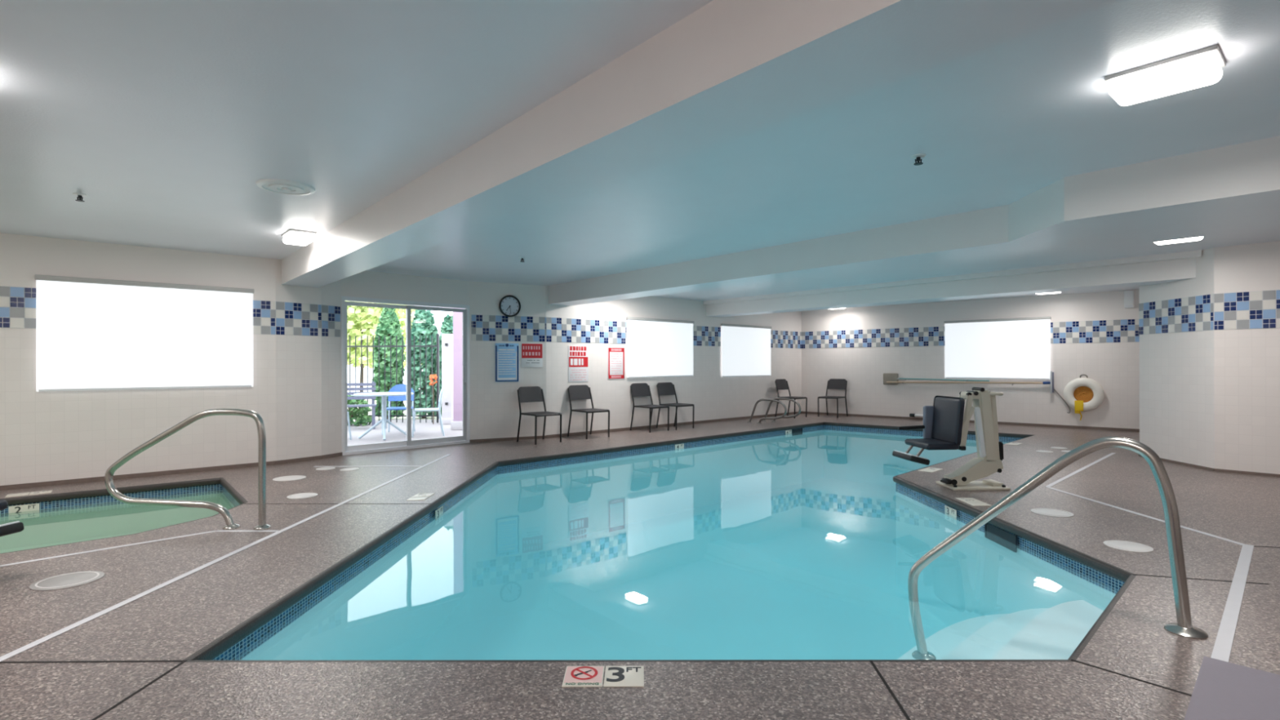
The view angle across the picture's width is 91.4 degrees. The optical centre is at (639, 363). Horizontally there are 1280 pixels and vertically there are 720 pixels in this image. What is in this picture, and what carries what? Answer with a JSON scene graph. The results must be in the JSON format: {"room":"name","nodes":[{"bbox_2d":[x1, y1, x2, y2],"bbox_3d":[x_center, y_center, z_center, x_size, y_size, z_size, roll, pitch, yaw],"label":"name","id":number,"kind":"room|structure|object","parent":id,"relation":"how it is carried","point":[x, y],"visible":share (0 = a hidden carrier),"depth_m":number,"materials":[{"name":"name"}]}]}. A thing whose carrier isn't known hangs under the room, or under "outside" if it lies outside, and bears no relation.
{"room":"indoor swimming pool","nodes":[
{"label":"indoor swimming pool","id":0,"kind":"room"},
{"bbox_2d":[0,232,341,485],"bbox_3d":[-6.068,-0.022,6.166,5.938,2.470,0.356,0,0,-43],"label":"wall","id":1,"kind":"structure","parent":0,"point":[47,436],"depth_m":6.78,"materials":[{"name":"paint"}]},
{"bbox_2d":[0,285,275,334],"bbox_3d":[-6.318,-0.546,5.833,5.124,0.400,0.007,0,0,-41],"label":"trim","id":2,"kind":"structure","parent":1,"relation":"attached to","point":[17,304],"depth_m":6.11,"materials":[{"name":"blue tile"}]},
{"bbox_2d":[34,274,253,391],"bbox_3d":[-5.232,-0.302,6.729,1.850,1.147,0.051,0,0,-41],"label":"window","id":3,"kind":"structure","parent":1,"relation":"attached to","point":[93,334],"depth_m":6.65,"materials":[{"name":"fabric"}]},
{"bbox_2d":[0,452,342,490],"bbox_3d":[-6.011,1.191,6.113,5.944,0.045,0.242,0,0,-43],"label":"baseboard","id":4,"kind":"structure","parent":1,"relation":"attached to","point":[340,454],"depth_m":6.77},
{"bbox_2d":[275,301,340,337],"bbox_3d":[-4.135,-0.551,7.843,0.055,0.400,0.831,0,0,32],"label":"trim","id":5,"kind":"structure","parent":1,"relation":"attached to","point":[291,318],"depth_m":7.80,"materials":[{"name":"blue tile"}]},
{"bbox_2d":[280,0,1120,288],"bbox_3d":[-0.247,-1.119,3.100,0.474,0.300,12.322,0,0,-41],"label":"beam","id":6,"kind":"structure","parent":1,"relation":"attached to","point":[726,70],"depth_m":2.43,"materials":[{"name":"paint"}]},
{"bbox_2d":[341,271,546,439],"bbox_3d":[-2.837,-0.029,9.320,3.104,2.470,0.378,0,0,-38],"label":"wall","id":7,"kind":"structure","parent":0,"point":[494,406],"depth_m":9.67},
{"bbox_2d":[341,296,470,455],"bbox_3d":[-3.298,0.157,8.922,0.144,2.100,1.876,0,0,45],"label":"door","id":8,"kind":"structure","parent":7,"relation":"attached to","point":[346,450],"depth_m":8.90,"materials":[{"name":"white plastic"}]},
{"bbox_2d":[495,342,518,382],"bbox_3d":[-2.088,-0.020,9.813,0.370,0.605,0.014,0,0,-26],"label":"notice sign","id":9,"kind":"object","parent":7,"relation":"attached to","point":[506,354],"visible":1,"depth_m":9.80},
{"bbox_2d":[469,435,546,442],"bbox_3d":[-2.058,1.182,9.826,1.221,0.045,0.014,0,0,-27],"label":"baseboard","id":10,"kind":"structure","parent":7,"relation":"attached to","point":[545,436],"depth_m":9.79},
{"bbox_2d":[471,314,546,342],"bbox_3d":[-2.050,-0.555,9.836,1.191,0.400,0.006,0,0,-27],"label":"trim","id":11,"kind":"structure","parent":7,"relation":"attached to","point":[483,327],"depth_m":9.82,"materials":[{"name":"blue tile"}]},
{"bbox_2d":[498,295,520,316],"bbox_3d":[-2.043,-0.907,9.819,0.344,0.344,0.045,0,0,-27],"label":"wall clock","id":12,"kind":"object","parent":7,"relation":"attached to","point":[508,305],"visible":1,"depth_m":9.82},
{"bbox_2d":[521,343,542,367],"bbox_3d":[-1.726,-0.136,9.995,0.350,0.380,0.011,0,0,-27],"label":"notice sign","id":13,"kind":"object","parent":7,"relation":"attached to","point":[531,353],"visible":1,"depth_m":9.99,"materials":[{"name":"red paper"}]},
{"bbox_2d":[0,0,1279,307],"bbox_3d":[2.194,-1.335,5.438,16.893,0.120,12.601,0,0,-44],"label":"ceiling","id":14,"kind":"structure","parent":0,"point":[168,116],"depth_m":3.39,"materials":[{"name":"paint"}]},
{"bbox_2d":[72,192,87,201],"bbox_3d":[-4.167,-1.235,4.649,0.084,0.052,0.084,0,0,0],"label":"sprinkler head","id":15,"kind":"object","parent":14,"relation":"attached to","point":[80,196],"visible":1,"depth_m":4.64},
{"bbox_2d":[256,178,315,195],"bbox_3d":[-2.520,-1.250,4.452,0.370,0.030,0.370,0,0,0],"label":"ceiling vent","id":16,"kind":"object","parent":14,"relation":"in","point":[275,185],"visible":1,"depth_m":4.41,"materials":[{"name":"white metal"}]},
{"bbox_2d":[280,228,316,245],"bbox_3d":[-3.303,-1.218,6.050,0.232,0.090,0.372,0,0,-41],"label":"ceiling light","id":17,"kind":"object","parent":14,"relation":"attached to","point":[293,237],"visible":1,"depth_m":5.95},
{"bbox_2d":[911,153,925,165],"bbox_3d":[1.706,-1.248,3.829,0.084,0.052,0.084,0,0,0],"label":"sprinkler head","id":18,"kind":"object","parent":14,"relation":"attached to","point":[917,157],"visible":1,"depth_m":3.82},
{"bbox_2d":[1104,44,1226,106],"bbox_3d":[2.269,-1.230,2.707,0.232,0.090,0.372,0,0,-41],"label":"ceiling light","id":19,"kind":"object","parent":14,"relation":"attached to","point":[1200,68],"visible":1,"depth_m":2.64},
{"bbox_2d":[1154,236,1203,244],"bbox_3d":[5.247,-1.236,6.100,0.232,0.090,0.372,0,0,-41],"label":"ceiling light","id":20,"kind":"object","parent":14,"relation":"attached to","point":[1197,238],"visible":0.23,"depth_m":6.07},
{"bbox_2d":[0,413,1279,719],"bbox_3d":[0.581,1.199,5.927,17.684,0.001,18.213,0,0,0],"label":"floor","id":21,"kind":"structure","parent":0,"point":[174,621],"depth_m":2.99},
{"bbox_2d":[0,499,24,537],"bbox_3d":[-3.924,0.726,3.350,1.006,0.965,0.502,0,0,12],"label":"lift","id":22,"kind":"object","parent":21,"relation":"on","point":[16,526],"visible":1,"depth_m":3.42,"materials":[{"name":"plastic"}]},
{"bbox_2d":[4,489,52,497],"bbox_3d":[-5.697,1.210,5.830,0.305,0.005,0.155,0,0,-39],"label":"depth marker","id":23,"kind":"object","parent":21,"relation":"on","point":[51,491],"visible":1,"depth_m":5.83,"materials":[{"name":"tile"}]},
{"bbox_2d":[29,570,104,591],"bbox_3d":[-3.182,1.203,3.476,0.310,0.008,0.310,0,0,0],"label":"lid","id":24,"kind":"object","parent":21,"relation":"on","point":[71,580],"visible":1,"depth_m":3.46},
{"bbox_2d":[0,660,183,662],"bbox_3d":[-3.222,1.206,2.515,2.750,0.002,0.011,0,0,-1],"label":"trim","id":25,"kind":"structure","parent":21,"relation":"on","point":[94,661],"depth_m":2.52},
{"bbox_2d":[0,493,234,550],"bbox_3d":[-4.754,1.766,4.843,2.832,0.790,2.422,0,0,-39],"label":"hot tub","id":26,"kind":"object","parent":21,"relation":"in","point":[49,527],"visible":0.05,"depth_m":6.03,"materials":[{"name":"liquid"}]},
{"bbox_2d":[0,530,146,553],"bbox_3d":[-5.358,1.907,5.610,2.672,0.490,0.474,0,0,-37],"label":"step","id":27,"kind":"structure","parent":26,"relation":"on","point":[2,551],"depth_m":5.76,"materials":[{"name":"paint"}]},
{"bbox_2d":[0,484,239,517],"bbox_3d":[-4.755,1.323,4.843,2.832,0.105,2.422,0,0,-39],"label":"trim","id":28,"kind":"structure","parent":26,"relation":"attached to","point":[103,500],"depth_m":6.09,"materials":[{"name":"blue tile"}]},
{"bbox_2d":[8,502,39,515],"bbox_3d":[-5.614,1.327,5.697,0.200,0.085,0.007,0,0,-39],"label":"marker","id":29,"kind":"object","parent":28,"relation":"attached to","point":[32,508],"visible":1,"depth_m":5.69,"materials":[{"name":"tile"}]},
{"bbox_2d":[0,477,248,554],"bbox_3d":[-4.755,1.242,4.843,2.869,0.062,2.460,0,0,-39],"label":"trim","id":30,"kind":"structure","parent":21,"relation":"attached to","point":[74,495],"depth_m":5.99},
{"bbox_2d":[91,660,186,719],"bbox_3d":[-1.850,1.203,1.917,0.011,0.002,1.235,0,0,1],"label":"trim","id":31,"kind":"structure","parent":21,"relation":"on","point":[184,661],"depth_m":2.29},
{"bbox_2d":[0,529,280,567],"bbox_3d":[-3.943,1.207,3.543,3.311,0.003,0.335,0,0,-41],"label":"trim","id":32,"kind":"structure","parent":21,"relation":"on","point":[217,531],"depth_m":4.23,"materials":[{"name":"white plastic"}]},
{"bbox_2d":[104,408,271,529],"bbox_3d":[-3.354,0.773,4.625,1.269,0.886,0.110,0,0,4],"label":"grab rail","id":33,"kind":"object","parent":21,"relation":"on","point":[108,477],"visible":1,"depth_m":4.60,"materials":[{"name":"metal"}]},
{"bbox_2d":[0,453,451,662],"bbox_3d":[-2.585,1.204,4.060,0.050,0.003,8.520,0,0,1],"label":"trim","id":34,"kind":"structure","parent":21,"relation":"on","point":[51,636],"depth_m":3.44,"materials":[{"name":"white plastic"}]},
{"bbox_2d":[272,475,306,480],"bbox_3d":[-3.695,1.204,6.589,0.310,0.008,0.310,0,0,0],"label":"lid","id":35,"kind":"object","parent":21,"relation":"on","point":[291,477],"visible":1,"depth_m":6.58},
{"bbox_2d":[286,492,317,498],"bbox_3d":[-3.082,1.203,5.705,0.250,0.008,0.250,0,0,0],"label":"lid","id":36,"kind":"object","parent":21,"relation":"on","point":[300,495],"visible":1,"depth_m":5.68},
{"bbox_2d":[315,466,335,470],"bbox_3d":[-3.618,1.204,7.191,0.200,0.008,0.200,0,0,0],"label":"lid","id":37,"kind":"object","parent":21,"relation":"on","point":[322,468],"visible":1,"depth_m":7.17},
{"bbox_2d":[339,467,359,471],"bbox_3d":[-3.315,1.203,7.132,0.200,0.008,0.200,0,0,0],"label":"lid","id":38,"kind":"object","parent":21,"relation":"on","point":[345,468],"visible":1,"depth_m":7.12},
{"bbox_2d":[314,466,420,466],"bbox_3d":[-3.192,1.206,7.345,1.270,0.003,0.050,0,0,0],"label":"trim","id":39,"kind":"structure","parent":21,"relation":"on","point":[314,466],"depth_m":7.33,"materials":[{"name":"white plastic"}]},
{"bbox_2d":[406,493,435,500],"bbox_3d":[-1.982,1.202,5.659,0.155,0.005,0.305,0,0,0],"label":"depth marker","id":40,"kind":"object","parent":21,"relation":"on","point":[420,496],"visible":1,"depth_m":5.64,"materials":[{"name":"tile"}]},
{"bbox_2d":[516,386,561,444],"bbox_3d":[-1.561,0.782,9.645,0.498,0.848,0.566,0,0,-42],"label":"chair","id":41,"kind":"object","parent":21,"relation":"on","point":[532,393],"visible":1,"depth_m":9.73,"materials":[{"name":"grey plastic"}]},
{"bbox_2d":[567,384,609,439],"bbox_3d":[-0.856,0.781,10.305,0.498,0.848,0.566,0,0,-42],"label":"chair","id":42,"kind":"object","parent":21,"relation":"on","point":[575,392],"visible":1,"depth_m":10.39,"materials":[{"name":"grey plastic"}]},
{"bbox_2d":[561,666,644,687],"bbox_3d":[-0.138,1.197,2.397,0.305,0.006,0.155,0,0,0],"label":"depth marker","id":43,"kind":"object","parent":21,"relation":"on","point":[575,676],"visible":1,"depth_m":2.38,"materials":[{"name":"tile"}]},
{"bbox_2d":[630,382,669,432],"bbox_3d":[0.166,0.778,11.245,0.498,0.848,0.566,0,0,-42],"label":"chair","id":44,"kind":"object","parent":21,"relation":"on","point":[638,389],"visible":1,"depth_m":11.32,"materials":[{"name":"grey plastic"}]},
{"bbox_2d":[182,422,1136,662],"bbox_3d":[1.490,1.228,7.379,6.048,0.062,11.770,0,0,29],"label":"pool edge","id":45,"kind":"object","parent":21,"relation":"attached to","point":[215,648],"depth_m":3.88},
{"bbox_2d":[656,382,693,430],"bbox_3d":[0.649,0.777,11.665,0.498,0.848,0.566,0,0,-42],"label":"chair","id":46,"kind":"object","parent":21,"relation":"on","point":[666,388],"visible":0.97,"depth_m":11.75,"materials":[{"name":"grey plastic"}]},
{"bbox_2d":[746,398,786,423],"bbox_3d":[2.504,0.946,12.358,0.100,0.514,0.935,0,0,-43],"label":"grab rail","id":47,"kind":"object","parent":21,"relation":"on","point":[761,399],"visible":1,"depth_m":12.33,"materials":[{"name":"metal"}]},
{"bbox_2d":[761,397,800,422],"bbox_3d":[2.865,0.945,12.691,0.100,0.514,0.935,0,0,-43],"label":"grab rail","id":48,"kind":"object","parent":21,"relation":"on","point":[776,398],"visible":0.86,"depth_m":12.60,"materials":[{"name":"metal"}]},
{"bbox_2d":[774,378,807,417],"bbox_3d":[3.379,0.771,14.025,0.498,0.848,0.566,0,0,-42],"label":"chair","id":49,"kind":"object","parent":21,"relation":"on","point":[780,384],"visible":0.94,"depth_m":14.10,"materials":[{"name":"grey plastic"}]},
{"bbox_2d":[817,378,848,417],"bbox_3d":[4.369,0.769,14.156,0.498,0.848,0.566,0,0,41],"label":"chair","id":50,"kind":"object","parent":21,"relation":"on","point":[833,384],"visible":1,"depth_m":14.26,"materials":[{"name":"grey plastic"}]},
{"bbox_2d":[869,660,911,719],"bbox_3d":[0.897,1.197,1.960,0.011,0.002,1.122,0,0,3],"label":"trim","id":51,"kind":"structure","parent":21,"relation":"on","point":[889,689],"depth_m":2.28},
{"bbox_2d":[917,466,942,472],"bbox_3d":[3.263,1.190,7.020,0.305,0.005,0.155,0,0,-43],"label":"depth marker","id":52,"kind":"object","parent":21,"relation":"on","point":[926,469],"visible":1,"depth_m":7.01,"materials":[{"name":"tile"}]},
{"bbox_2d":[892,386,1010,490],"bbox_3d":[3.007,0.711,6.086,1.006,0.965,0.502,0,0,0],"label":"lift","id":53,"kind":"object","parent":21,"relation":"on","point":[944,427],"visible":1,"depth_m":5.99,"materials":[{"name":"white plastic"}]},
{"bbox_2d":[955,497,991,506],"bbox_3d":[2.878,1.191,5.400,0.155,0.005,0.305,0,0,0],"label":"depth marker","id":54,"kind":"object","parent":21,"relation":"on","point":[971,501],"visible":1,"depth_m":5.36,"materials":[{"name":"tile"}]},
{"bbox_2d":[1031,507,1074,517],"bbox_3d":[3.299,1.189,5.003,0.290,0.008,0.290,0,0,0],"label":"lid","id":55,"kind":"object","parent":21,"relation":"on","point":[1042,511],"visible":1,"depth_m":4.99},
{"bbox_2d":[907,436,1208,659],"bbox_3d":[2.006,0.997,3.142,1.260,1.307,0.150,0,0,40],"label":"grab rail","id":56,"kind":"object","parent":21,"relation":"on","point":[1184,627],"visible":0.99,"depth_m":2.95,"materials":[{"name":"metal"}]},
{"bbox_2d":[1102,540,1153,552],"bbox_3d":[3.189,1.189,4.083,0.260,0.008,0.260,0,0,0],"label":"lid","id":57,"kind":"object","parent":21,"relation":"on","point":[1118,544],"visible":1,"depth_m":4.06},
{"bbox_2d":[1071,659,1191,696],"bbox_3d":[2.048,1.195,2.183,0.011,0.002,0.917,0,0,-42],"label":"trim","id":58,"kind":"structure","parent":21,"relation":"on","point":[1179,691],"depth_m":2.38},
{"bbox_2d":[1044,453,1244,545],"bbox_3d":[4.195,1.189,5.500,1.014,0.003,6.968,0,0,29],"label":"trim","id":59,"kind":"structure","parent":21,"relation":"on","point":[1049,486],"depth_m":5.42,"materials":[{"name":"white paint"}]},
{"bbox_2d":[1132,573,1269,584],"bbox_3d":[3.098,1.192,3.460,0.631,0.002,0.011,0,0,15],"label":"trim","id":60,"kind":"structure","parent":21,"relation":"on","point":[1132,574],"depth_m":3.46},
{"bbox_2d":[1184,656,1279,719],"bbox_3d":[1.318,0.972,0.857,1.200,0.450,0.900,0,0,-44],"label":"platform","id":61,"kind":"object","parent":21,"relation":"on","point":[1223,690],"visible":1,"depth_m":1.41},
{"bbox_2d":[1210,543,1253,662],"bbox_3d":[2.598,1.192,2.768,3.858,0.004,0.052,0,0,-44],"label":"trim","id":62,"kind":"structure","parent":21,"relation":"on","point":[1222,648],"depth_m":3.03,"materials":[{"name":"white plastic"}]},
{"bbox_2d":[546,285,801,435],"bbox_3d":[1.134,-0.037,12.624,7.313,2.470,0.149,0,0,-42],"label":"wall","id":63,"kind":"structure","parent":0,"point":[713,396],"depth_m":11.96,"materials":[{"name":"paint"}]},
{"bbox_2d":[568,345,588,382],"bbox_3d":[-1.038,0.002,10.537,0.420,0.610,0.011,0,0,-42],"label":"notice sign","id":64,"kind":"object","parent":63,"relation":"attached to","point":[578,356],"visible":1,"depth_m":10.53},
{"bbox_2d":[570,369,586,380],"bbox_3d":[-1.035,0.186,10.534,0.340,0.182,0.001,0,0,-43],"label":"print","id":65,"kind":"object","parent":64,"relation":"attached to","point":[571,370],"depth_m":10.54},
{"bbox_2d":[607,346,625,379],"bbox_3d":[-0.420,-0.012,11.103,0.400,0.575,0.011,0,0,-42],"label":"notice sign","id":66,"kind":"object","parent":63,"relation":"attached to","point":[615,355],"visible":1,"depth_m":11.09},
{"bbox_2d":[546,316,699,346],"bbox_3d":[-0.153,-0.560,11.352,3.697,0.400,0.006,0,0,-43],"label":"trim","id":67,"kind":"structure","parent":63,"relation":"attached to","point":[557,329],"depth_m":10.68,"materials":[{"name":"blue tile"}]},
{"bbox_2d":[626,316,693,377],"bbox_3d":[0.415,-0.299,11.836,1.760,1.097,0.050,0,0,-42],"label":"window","id":68,"kind":"structure","parent":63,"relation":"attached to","point":[656,347],"depth_m":11.78,"materials":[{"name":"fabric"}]},
{"bbox_2d":[546,411,801,438],"bbox_3d":[1.188,1.172,12.567,7.312,0.050,0.023,0,0,-42],"label":"baseboard","id":69,"kind":"structure","parent":63,"relation":"attached to","point":[796,412],"depth_m":11.84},
{"bbox_2d":[720,323,771,377],"bbox_3d":[2.331,-0.284,13.582,1.720,1.117,0.050,0,0,-42],"label":"roller shade","id":70,"kind":"object","parent":63,"relation":"attached to","point":[745,348],"visible":1,"depth_m":13.54,"materials":[{"name":"fabric"}]},
{"bbox_2d":[699,325,801,348],"bbox_3d":[2.547,-0.566,13.816,3.615,0.400,0.006,0,0,-42],"label":"trim","id":71,"kind":"structure","parent":63,"relation":"attached to","point":[708,335],"depth_m":14.28,"materials":[{"name":"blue tile"}]},
{"bbox_2d":[547,136,1279,306],"bbox_3d":[2.621,-1.126,5.674,1.420,0.300,12.252,0,0,-41],"label":"beam","id":72,"kind":"structure","parent":63,"relation":"attached to","point":[1234,188],"depth_m":4.74,"materials":[{"name":"paint"}]},
{"bbox_2d":[240,440,1115,660],"bbox_3d":[1.491,1.852,7.381,6.008,0.990,11.724,0,0,29],"label":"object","id":73,"kind":"object","parent":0,"point":[737,550],"visible":0.62,"depth_m":6.34,"materials":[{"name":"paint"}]},
{"bbox_2d":[211,425,1124,660],"bbox_3d":[1.490,1.309,7.381,6.008,0.105,11.724,0,0,29],"label":"trim","id":74,"kind":"structure","parent":73,"relation":"attached to","point":[241,649],"depth_m":4.54,"materials":[{"name":"blue tile"}]},
{"bbox_2d":[435,506,443,520],"bbox_3d":[-1.773,1.319,5.520,0.007,0.085,0.200,0,0,0],"label":"marker","id":75,"kind":"object","parent":74,"relation":"attached to","point":[438,513],"visible":1,"depth_m":5.50,"materials":[{"name":"tile"}]},
{"bbox_2d":[944,505,956,519],"bbox_3d":[2.733,1.309,5.500,0.007,0.085,0.200,0,0,0],"label":"marker","id":76,"kind":"object","parent":74,"relation":"attached to","point":[948,511],"visible":1,"depth_m":5.49,"materials":[{"name":"tile"}]},
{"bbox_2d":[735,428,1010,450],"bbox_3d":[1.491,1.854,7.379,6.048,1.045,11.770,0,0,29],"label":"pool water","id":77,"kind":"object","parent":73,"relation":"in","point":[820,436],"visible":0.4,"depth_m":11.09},
{"bbox_2d":[897,613,1007,659],"bbox_3d":[1.878,2.072,3.403,2.787,0.528,1.032,0,0,-44],"label":"step","id":78,"kind":"structure","parent":73,"relation":"on","point":[945,640],"depth_m":4.14,"materials":[{"name":"paint"}]},
{"bbox_2d":[942,608,1048,659],"bbox_3d":[1.995,1.986,3.287,2.328,0.699,0.702,0,0,-44],"label":"step","id":79,"kind":"structure","parent":78,"relation":"on","point":[985,642],"depth_m":3.74,"materials":[{"name":"paint"}]},
{"bbox_2d":[991,600,1103,659],"bbox_3d":[2.106,1.900,3.179,1.895,0.870,0.392,0,0,-44],"label":"step","id":80,"kind":"structure","parent":79,"relation":"on","point":[1055,633],"depth_m":3.38,"materials":[{"name":"paint"}]},
{"bbox_2d":[984,523,1017,552],"bbox_3d":[2.755,1.320,4.780,0.009,0.125,0.412,0,0,0],"label":"skimmer mouth","id":81,"kind":"object","parent":73,"relation":"in","point":[1008,540],"visible":0.88,"depth_m":4.77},
{"bbox_2d":[801,289,1139,429],"bbox_3d":[6.574,-0.050,12.752,7.051,2.470,0.140,0,0,41],"label":"wall","id":82,"kind":"structure","parent":0,"point":[1115,366],"depth_m":12.61,"materials":[{"name":"paint"}]},
{"bbox_2d":[883,373,989,384],"bbox_3d":[6.115,0.327,13.010,2.080,0.250,0.084,0,0,41],"label":"net","id":83,"kind":"object","parent":82,"relation":"attached to","point":[886,376],"visible":1,"depth_m":13.47,"materials":[{"name":"grey metal"}]},
{"bbox_2d":[886,370,1053,393],"bbox_3d":[6.542,0.346,12.625,3.070,0.420,0.098,0,0,41],"label":"brush","id":84,"kind":"object","parent":82,"relation":"attached to","point":[1051,382],"visible":1,"depth_m":12.18,"materials":[{"name":"grey metal"}]},
{"bbox_2d":[801,319,1139,348],"bbox_3d":[6.524,-0.574,12.697,7.051,0.400,0.007,0,0,41],"label":"trim","id":85,"kind":"structure","parent":82,"relation":"attached to","point":[1122,330],"depth_m":13.10,"materials":[{"name":"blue tile"}]},
{"bbox_2d":[801,411,1139,431],"bbox_3d":[6.525,1.161,12.694,7.051,0.050,0.014,0,0,41],"label":"baseboard","id":86,"kind":"structure","parent":82,"relation":"attached to","point":[802,412],"depth_m":11.99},
{"bbox_2d":[943,316,1050,379],"bbox_3d":[6.969,-0.294,12.268,1.855,1.177,0.050,0,0,41],"label":"window","id":87,"kind":"structure","parent":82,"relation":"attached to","point":[1017,348],"depth_m":12.21,"materials":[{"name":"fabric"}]},
{"bbox_2d":[1063,373,1104,420],"bbox_3d":[8.020,0.607,11.299,0.606,0.838,0.137,0,0,41],"label":"buoy","id":88,"kind":"object","parent":82,"relation":"attached to","point":[1082,394],"visible":1,"depth_m":11.28,"materials":[{"name":"white plastic"}]},
{"bbox_2d":[1124,290,1133,308],"bbox_3d":[8.522,-1.124,10.890,0.130,0.300,0.067,0,0,41],"label":"wall box","id":89,"kind":"object","parent":82,"relation":"attached to","point":[1128,295],"visible":1,"depth_m":10.87,"materials":[{"name":"white plastic"}]},
{"bbox_2d":[1139,240,1279,474],"bbox_3d":[7.933,-0.052,6.992,3.179,2.470,6.745,0,0,0],"label":"wall","id":90,"kind":"structure","parent":0,"point":[1211,398],"depth_m":6.88,"materials":[{"name":"paint"}]},
{"bbox_2d":[706,257,1195,317],"bbox_3d":[4.015,-1.129,10.095,0.450,0.300,7.556,0,0,-42],"label":"beam","id":91,"kind":"structure","parent":90,"relation":"attached to","point":[1154,273],"depth_m":8.85,"materials":[{"name":"paint"}]},
{"bbox_2d":[703,249,1201,304],"bbox_3d":[3.829,-1.243,9.902,0.090,0.070,7.597,0,0,-42],"label":"trim","id":92,"kind":"structure","parent":90,"relation":"attached to","point":[1192,254],"depth_m":8.71,"materials":[{"name":"paint"}]},
{"bbox_2d":[1138,289,1279,334],"bbox_3d":[7.627,-0.577,5.625,0.692,0.400,5.334,0,0,-34],"label":"trim","id":93,"kind":"structure","parent":90,"relation":"attached to","point":[1260,309],"depth_m":6.91,"materials":[{"name":"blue tile"}]},
{"bbox_2d":[1138,454,1279,477],"bbox_3d":[7.879,1.168,6.993,3.087,0.030,6.760,0,0,0],"label":"baseboard","id":94,"kind":"structure","parent":90,"relation":"attached to","point":[1162,459],"depth_m":6.85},
{"label":"outside","id":95,"kind":"structure","parent":0,"visible":0},
{"bbox_2d":[346,399,436,421],"bbox_3d":[-13.747,1.330,13.000,32.500,0.080,22.000,0,0,0],"label":"ground","id":96,"kind":"structure","parent":95,"point":[369,400],"depth_m":15.02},
{"bbox_2d":[346,301,398,391],"bbox_3d":[-7.955,-0.568,17.806,2.058,3.693,2.078,0,0,0],"label":"shade tree","id":97,"kind":"object","parent":96,"relation":"on","point":[354,323],"visible":0.2,"depth_m":17.13,"materials":[{"name":"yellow plant"}]},
{"bbox_2d":[346,304,422,368],"bbox_3d":[-8.735,-0.623,21.500,2.572,3.807,2.567,0,0,0],"label":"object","id":98,"kind":"object","parent":96,"relation":"on","point":[402,314],"visible":0.08,"depth_m":21.03,"materials":[{"name":"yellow plant"}]},
{"bbox_2d":[371,307,405,419],"bbox_3d":[-5.747,-0.042,14.302,0.780,2.633,0.750,0,0,0],"label":"tree","id":99,"kind":"object","parent":96,"relation":"on","point":[389,325],"visible":0.67,"depth_m":14.11,"materials":[{"name":"green plant"}]},
{"bbox_2d":[405,309,439,418],"bbox_3d":[-5.049,-0.004,14.607,0.822,2.554,0.792,0,0,0],"label":"tree","id":100,"kind":"object","parent":96,"relation":"on","point":[424,321],"visible":0.63,"depth_m":14.39,"materials":[{"name":"green plant"}]},
{"bbox_2d":[434,313,453,415],"bbox_3d":[-4.323,0.062,14.404,0.784,2.418,0.779,0,0,0],"label":"tree","id":101,"kind":"object","parent":96,"relation":"on","point":[446,327],"visible":0.16,"depth_m":14.23,"materials":[{"name":"green plant"}]},
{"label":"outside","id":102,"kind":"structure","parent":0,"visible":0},
{"bbox_2d":[347,419,462,445],"bbox_3d":[-5.684,1.252,10.340,8.501,0.040,5.546,0,0,-36],"label":"floor","id":103,"kind":"structure","parent":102,"point":[424,430],"depth_m":11.21,"materials":[{"name":"concrete"}]},
{"bbox_2d":[346,411,351,439],"bbox_3d":[-4.993,0.802,9.984,0.541,0.862,0.470,0,0,15],"label":"patio chair","id":104,"kind":"object","parent":103,"relation":"on","point":[348,422],"visible":0.1,"depth_m":10.12,"materials":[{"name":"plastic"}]},
{"bbox_2d":[346,395,371,426],"bbox_3d":[-5.844,0.947,12.554,0.894,0.667,0.664,0,0,0],"label":"shrub","id":105,"kind":"object","parent":103,"relation":"on","point":[362,417],"visible":0.43,"depth_m":12.43,"materials":[{"name":"green plant"}]},
{"bbox_2d":[346,381,376,429],"bbox_3d":[-5.456,0.787,11.766,0.900,0.890,0.395,0,0,-25],"label":"slatted bench","id":106,"kind":"object","parent":103,"relation":"on","point":[372,384],"visible":0.48,"depth_m":11.94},
{"bbox_2d":[353,391,413,440],"bbox_3d":[-4.218,0.855,10.300,0.920,0.741,0.920,0,0,0],"label":"patio table","id":107,"kind":"object","parent":103,"relation":"on","point":[384,420],"visible":0.88,"depth_m":10.26,"materials":[{"name":"plastic"}]},
{"bbox_2d":[346,333,439,422],"bbox_3d":[-5.234,0.301,13.125,2.080,1.860,0.045,0,0,4],"label":"iron fence","id":108,"kind":"object","parent":103,"relation":"on","point":[437,335],"visible":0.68,"depth_m":13.11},
{"bbox_2d":[382,384,415,435],"bbox_3d":[-4.281,0.801,11.095,0.470,0.862,0.541,0,0,-10],"label":"patio chair","id":109,"kind":"object","parent":103,"relation":"on","point":[398,388],"visible":0.61,"depth_m":11.29,"materials":[{"name":"blue plastic"}]},
{"bbox_2d":[411,385,444,437],"bbox_3d":[-3.644,0.799,10.755,0.541,0.862,0.470,0,0,-20],"label":"patio chair","id":110,"kind":"object","parent":103,"relation":"on","point":[437,409],"visible":1,"depth_m":10.62,"materials":[{"name":"plastic"}]},
{"bbox_2d":[429,373,437,424],"bbox_3d":[-4.216,0.719,12.749,0.183,1.021,0.158,0,0,0],"label":"gate post","id":111,"kind":"object","parent":103,"relation":"on","point":[431,376],"visible":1,"depth_m":12.74,"materials":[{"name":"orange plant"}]},
{"bbox_2d":[438,333,453,424],"bbox_3d":[-3.929,0.309,12.800,0.300,1.840,0.300,0,0,0],"label":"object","id":112,"kind":"object","parent":103,"relation":"on","point":[446,339],"visible":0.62,"depth_m":12.70,"materials":[{"name":"metal"}]},
{"bbox_2d":[450,311,462,430],"bbox_3d":[-3.341,-0.273,11.750,0.340,3.000,0.380,0,0,0],"label":"porch column","id":113,"kind":"structure","parent":103,"relation":"on","point":[457,423],"depth_m":11.60,"materials":[{"name":"pink paint"}]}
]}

